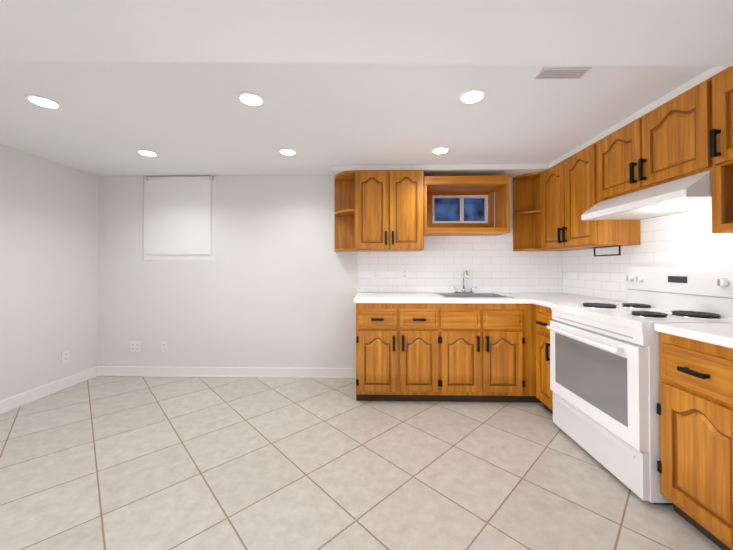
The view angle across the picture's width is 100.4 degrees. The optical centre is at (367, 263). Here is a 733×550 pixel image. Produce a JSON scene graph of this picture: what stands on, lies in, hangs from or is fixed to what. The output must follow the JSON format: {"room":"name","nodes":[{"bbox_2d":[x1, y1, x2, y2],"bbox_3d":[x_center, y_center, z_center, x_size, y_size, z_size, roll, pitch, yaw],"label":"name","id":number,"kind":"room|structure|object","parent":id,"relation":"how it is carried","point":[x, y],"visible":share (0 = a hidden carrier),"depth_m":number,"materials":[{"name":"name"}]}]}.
{"room":"kitchen","nodes":[
{"label":"kitchen","id":0,"kind":"room"},
{"bbox_2d":[0,144,98,400],"bbox_3d":[-3.186,0.099,0.203,0.300,2.190,6.310,0,-1,1],"label":"wall","id":1,"kind":"structure","parent":0,"point":[49,211],"depth_m":2.82,"materials":[{"name":"paint"}]},
{"bbox_2d":[0,367,96,413],"bbox_3d":[-3.022,1.143,0.331,0.018,0.105,5.991,0,-1,1],"label":"baseboard","id":2,"kind":"structure","parent":1,"relation":"attached to","point":[17,401],"depth_m":2.80,"materials":[{"name":"white wood"}]},
{"bbox_2d":[61,350,68,363],"bbox_3d":[-2.966,0.914,2.995,0.008,0.115,0.070,0,-1,1],"label":"electrical outlet","id":3,"kind":"object","parent":1,"relation":"attached to","point":[64,356],"visible":1,"depth_m":2.99,"materials":[{"name":"white plastic"}]},
{"bbox_2d":[97,175,512,367],"bbox_3d":[-0.446,0.124,3.462,5.630,2.210,0.330,0,-1,1],"label":"wall","id":4,"kind":"structure","parent":0,"point":[274,284],"depth_m":3.32,"materials":[{"name":"paint"}]},
{"bbox_2d":[130,341,140,351],"bbox_3d":[-2.534,0.908,3.330,0.116,0.115,0.008,0,-1,1],"label":"electrical outlet","id":5,"kind":"object","parent":4,"relation":"attached to","point":[135,346],"visible":1,"depth_m":3.33,"materials":[{"name":"white plastic"}]},
{"bbox_2d":[161,341,167,351],"bbox_3d":[-2.215,0.908,3.322,0.070,0.115,0.008,0,-1,1],"label":"electrical outlet","id":6,"kind":"object","parent":4,"relation":"attached to","point":[164,346],"visible":1,"depth_m":3.32,"materials":[{"name":"white plastic"}]},
{"bbox_2d":[143,175,214,259],"bbox_3d":[-2.067,-0.496,3.465,0.806,0.926,0.290,0,-1,1],"label":"window blind","id":7,"kind":"object","parent":4,"relation":"attached to","point":[179,217],"visible":0.88,"depth_m":3.35,"materials":[{"name":"white fabric"}]},
{"bbox_2d":[96,366,355,377],"bbox_3d":[-1.528,1.175,3.299,2.870,0.105,0.018,0,-1,1],"label":"baseboard","id":8,"kind":"structure","parent":4,"relation":"attached to","point":[252,372],"depth_m":3.29,"materials":[{"name":"white wood"}]},
{"bbox_2d":[334,170,423,251],"bbox_3d":[0.092,-0.520,3.096,0.908,0.780,0.364,0,-1,1],"label":"upper cabinet","id":9,"kind":"object","parent":4,"relation":"attached to","point":[379,210],"visible":1,"depth_m":2.95,"materials":[{"name":"brown wood"}]},
{"bbox_2d":[424,175,509,235],"bbox_3d":[0.964,-0.571,3.202,0.823,0.555,0.490,0,-1,1],"label":"window","id":10,"kind":"structure","parent":4,"relation":"in","point":[458,205],"depth_m":3.21,"materials":[{"name":"brown wood"}]},
{"bbox_2d":[358,208,732,301],"bbox_3d":[0.952,-0.078,2.193,2.173,0.756,2.143,0,-1,1],"label":"backsplash","id":11,"kind":"structure","parent":4,"relation":"attached to","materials":[{"name":"tile"}]},
{"bbox_2d":[0,60,712,176],"bbox_3d":[-0.518,-1.020,0.320,5.630,0.050,6.640,0,-1,1],"label":"ceiling","id":12,"kind":"structure","parent":0,"point":[109,118],"depth_m":1.99,"materials":[{"name":"paint"}]},
{"bbox_2d":[25,94,61,108],"bbox_3d":[-1.958,-0.975,1.846,0.156,0.008,0.156,0,-1,1],"label":"recessed light","id":13,"kind":"object","parent":12,"relation":"in","point":[42,101],"visible":1,"depth_m":1.83,"materials":[{"name":"white"}]},
{"bbox_2d":[137,149,157,156],"bbox_3d":[-1.929,-0.966,2.677,0.156,0.008,0.156,0,-1,1],"label":"recessed light","id":14,"kind":"object","parent":12,"relation":"in","point":[148,153],"visible":0.96,"depth_m":2.67,"materials":[{"name":"white"}]},
{"bbox_2d":[237,92,264,106],"bbox_3d":[-0.694,-0.975,1.818,0.156,0.008,0.156,0,-1,1],"label":"recessed light","id":15,"kind":"object","parent":12,"relation":"in","point":[252,99],"visible":1,"depth_m":1.81,"materials":[{"name":"white"}]},
{"bbox_2d":[278,148,296,155],"bbox_3d":[-0.695,-0.966,2.649,0.156,0.008,0.156,0,-1,1],"label":"recessed light","id":16,"kind":"object","parent":12,"relation":"in","point":[287,151],"visible":1,"depth_m":2.63,"materials":[{"name":"white"}]},
{"bbox_2d":[331,164,548,177],"bbox_3d":[0.849,-0.937,3.124,2.420,0.051,0.306,0,-1,1],"label":"soffit","id":17,"kind":"structure","parent":12,"relation":"attached to","point":[512,170],"depth_m":2.99,"materials":[{"name":"paint"}]},
{"bbox_2d":[431,147,449,153],"bbox_3d":[0.622,-0.966,2.619,0.156,0.008,0.156,0,-1,1],"label":"recessed light","id":18,"kind":"object","parent":12,"relation":"in","point":[440,150],"visible":1,"depth_m":2.60,"materials":[{"name":"white"}]},
{"bbox_2d":[458,88,485,103],"bbox_3d":[0.611,-0.975,1.788,0.156,0.008,0.156,0,-1,1],"label":"recessed light","id":19,"kind":"object","parent":12,"relation":"in","point":[472,96],"visible":1,"depth_m":1.78,"materials":[{"name":"white"}]},
{"bbox_2d":[533,67,591,78],"bbox_3d":[0.999,-0.977,1.573,0.245,0.008,0.085,0,-1,1],"label":"ceiling vent","id":20,"kind":"object","parent":12,"relation":"in","point":[564,73],"visible":1,"depth_m":1.57,"materials":[{"name":"silver metal"}]},
{"bbox_2d":[549,66,729,167],"bbox_3d":[1.882,-0.949,2.026,0.306,0.051,1.830,0,-1,1],"label":"soffit","id":21,"kind":"structure","parent":12,"relation":"attached to","point":[713,70],"depth_m":1.87,"materials":[{"name":"paint"}]},
{"bbox_2d":[0,376,721,549],"bbox_3d":[-0.518,1.235,0.280,5.630,0.080,6.610,0,-1,1],"label":"floor","id":22,"kind":"structure","parent":0,"point":[162,463],"depth_m":1.74,"materials":[{"name":"tile"}]},
{"bbox_2d":[357,236,440,400],"bbox_3d":[0.276,0.388,2.955,0.705,1.672,0.641,0,-1,1],"label":"base cabinet","id":23,"kind":"object","parent":22,"relation":"on","point":[399,320],"depth_m":2.64,"materials":[{"name":"brown wood"}]},
{"bbox_2d":[373,269,379,278],"bbox_3d":[0.091,0.112,3.270,0.070,0.115,0.008,0,-1,1],"label":"electrical outlet","id":24,"kind":"object","parent":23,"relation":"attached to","point":[376,273],"visible":1,"depth_m":3.27,"materials":[{"name":"white plastic"}]},
{"bbox_2d":[401,269,407,278],"bbox_3d":[0.395,0.112,3.263,0.070,0.115,0.008,0,-1,1],"label":"electrical outlet","id":25,"kind":"object","parent":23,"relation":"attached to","point":[404,273],"visible":1,"depth_m":3.26,"materials":[{"name":"white plastic"}]},
{"bbox_2d":[441,228,524,401],"bbox_3d":[0.981,0.387,2.939,0.705,1.672,0.641,0,-1,1],"label":"base cabinet","id":26,"kind":"object","parent":22,"relation":"on","point":[459,318],"depth_m":2.63,"materials":[{"name":"brown wood"}]},
{"bbox_2d":[353,292,532,303],"bbox_3d":[0.964,0.328,2.934,2.162,0.039,0.633,0,-1,1],"label":"countertop","id":27,"kind":"structure","parent":26,"relation":"on","point":[527,301],"depth_m":2.64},
{"bbox_2d":[452,270,476,292],"bbox_3d":[0.997,0.184,3.123,0.256,0.244,0.162,0,-1,1],"label":"faucet","id":28,"kind":"object","parent":27,"relation":"on","point":[463,289],"depth_m":3.16,"materials":[{"name":"silver metal"}]},
{"bbox_2d":[435,293,513,297],"bbox_3d":[0.998,0.388,2.966,0.624,0.167,0.474,0,-1,1],"label":"sink","id":29,"kind":"object","parent":27,"relation":"in","point":[443,295],"depth_m":3.14,"materials":[{"name":"silver metal"}]},
{"bbox_2d":[529,251,552,414],"bbox_3d":[1.724,0.382,2.447,0.640,1.672,0.314,0,-1,1],"label":"base cabinet","id":30,"kind":"object","parent":22,"relation":"on","point":[539,335],"depth_m":2.62,"materials":[{"name":"brown"}]},
{"bbox_2d":[547,267,732,504],"bbox_3d":[1.649,0.616,1.893,0.711,1.193,0.780,0,-1,1],"label":"stove","id":31,"kind":"object","parent":22,"relation":"on","point":[605,373],"visible":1,"depth_m":1.74,"materials":[{"name":"white metal"}]},
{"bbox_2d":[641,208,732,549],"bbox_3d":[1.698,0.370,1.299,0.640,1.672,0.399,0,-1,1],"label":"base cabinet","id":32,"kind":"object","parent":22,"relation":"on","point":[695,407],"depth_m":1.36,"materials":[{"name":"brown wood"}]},
{"bbox_2d":[0,0,732,65],"bbox_3d":[-0.540,-0.925,-0.678,5.026,0.158,4.042,0,-1,1],"label":"ceiling","id":33,"kind":"structure","parent":0,"point":[617,32],"depth_m":1.09,"materials":[{"name":"paint"}]},
{"bbox_2d":[549,220,640,331],"bbox_3d":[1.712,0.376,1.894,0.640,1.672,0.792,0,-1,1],"label":"backsplash","id":34,"kind":"structure","parent":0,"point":[576,272],"depth_m":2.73,"materials":[{"name":"white tile"}]},
{"bbox_3d":[2.143,0.098,0.082,0.300,2.190,6.310,0,-1,1],"label":"wall","id":35,"kind":"structure","parent":0,"visible":0},
{"bbox_2d":[529,171,571,250],"bbox_3d":[1.884,-0.520,3.101,0.328,0.779,0.274,0,-1,1],"label":"upper cabinet","id":36,"kind":"object","parent":35,"relation":"attached to","point":[536,181],"depth_m":3.12,"materials":[{"name":"brown wood"}]},
{"bbox_2d":[545,139,639,249],"bbox_3d":[1.873,-0.525,2.622,0.328,0.779,0.817,0,-1,1],"label":"upper cabinet","id":37,"kind":"object","parent":35,"relation":"attached to","point":[572,185],"depth_m":2.47,"materials":[{"name":"brown wood"}]},
{"bbox_2d":[601,90,732,200],"bbox_3d":[1.856,-0.694,1.858,0.328,0.458,0.850,0,-1,1],"label":"upper cabinet","id":38,"kind":"object","parent":35,"relation":"attached to","point":[651,150],"depth_m":1.83,"materials":[{"name":"brown wood"}]},
{"bbox_2d":[581,170,711,219],"bbox_3d":[1.802,-0.392,1.891,0.437,0.138,0.768,0,-1,1],"label":"range hood","id":39,"kind":"object","parent":38,"relation":"attached to","point":[687,194],"visible":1,"depth_m":1.77,"materials":[{"name":"white metal"}]},
{"bbox_2d":[689,66,732,175],"bbox_3d":[1.844,-0.699,1.338,0.328,0.458,0.458,0,-1,1],"label":"upper cabinet","id":40,"kind":"object","parent":35,"relation":"attached to","point":[689,132],"depth_m":1.49,"materials":[{"name":"brown wood"}]}
]}

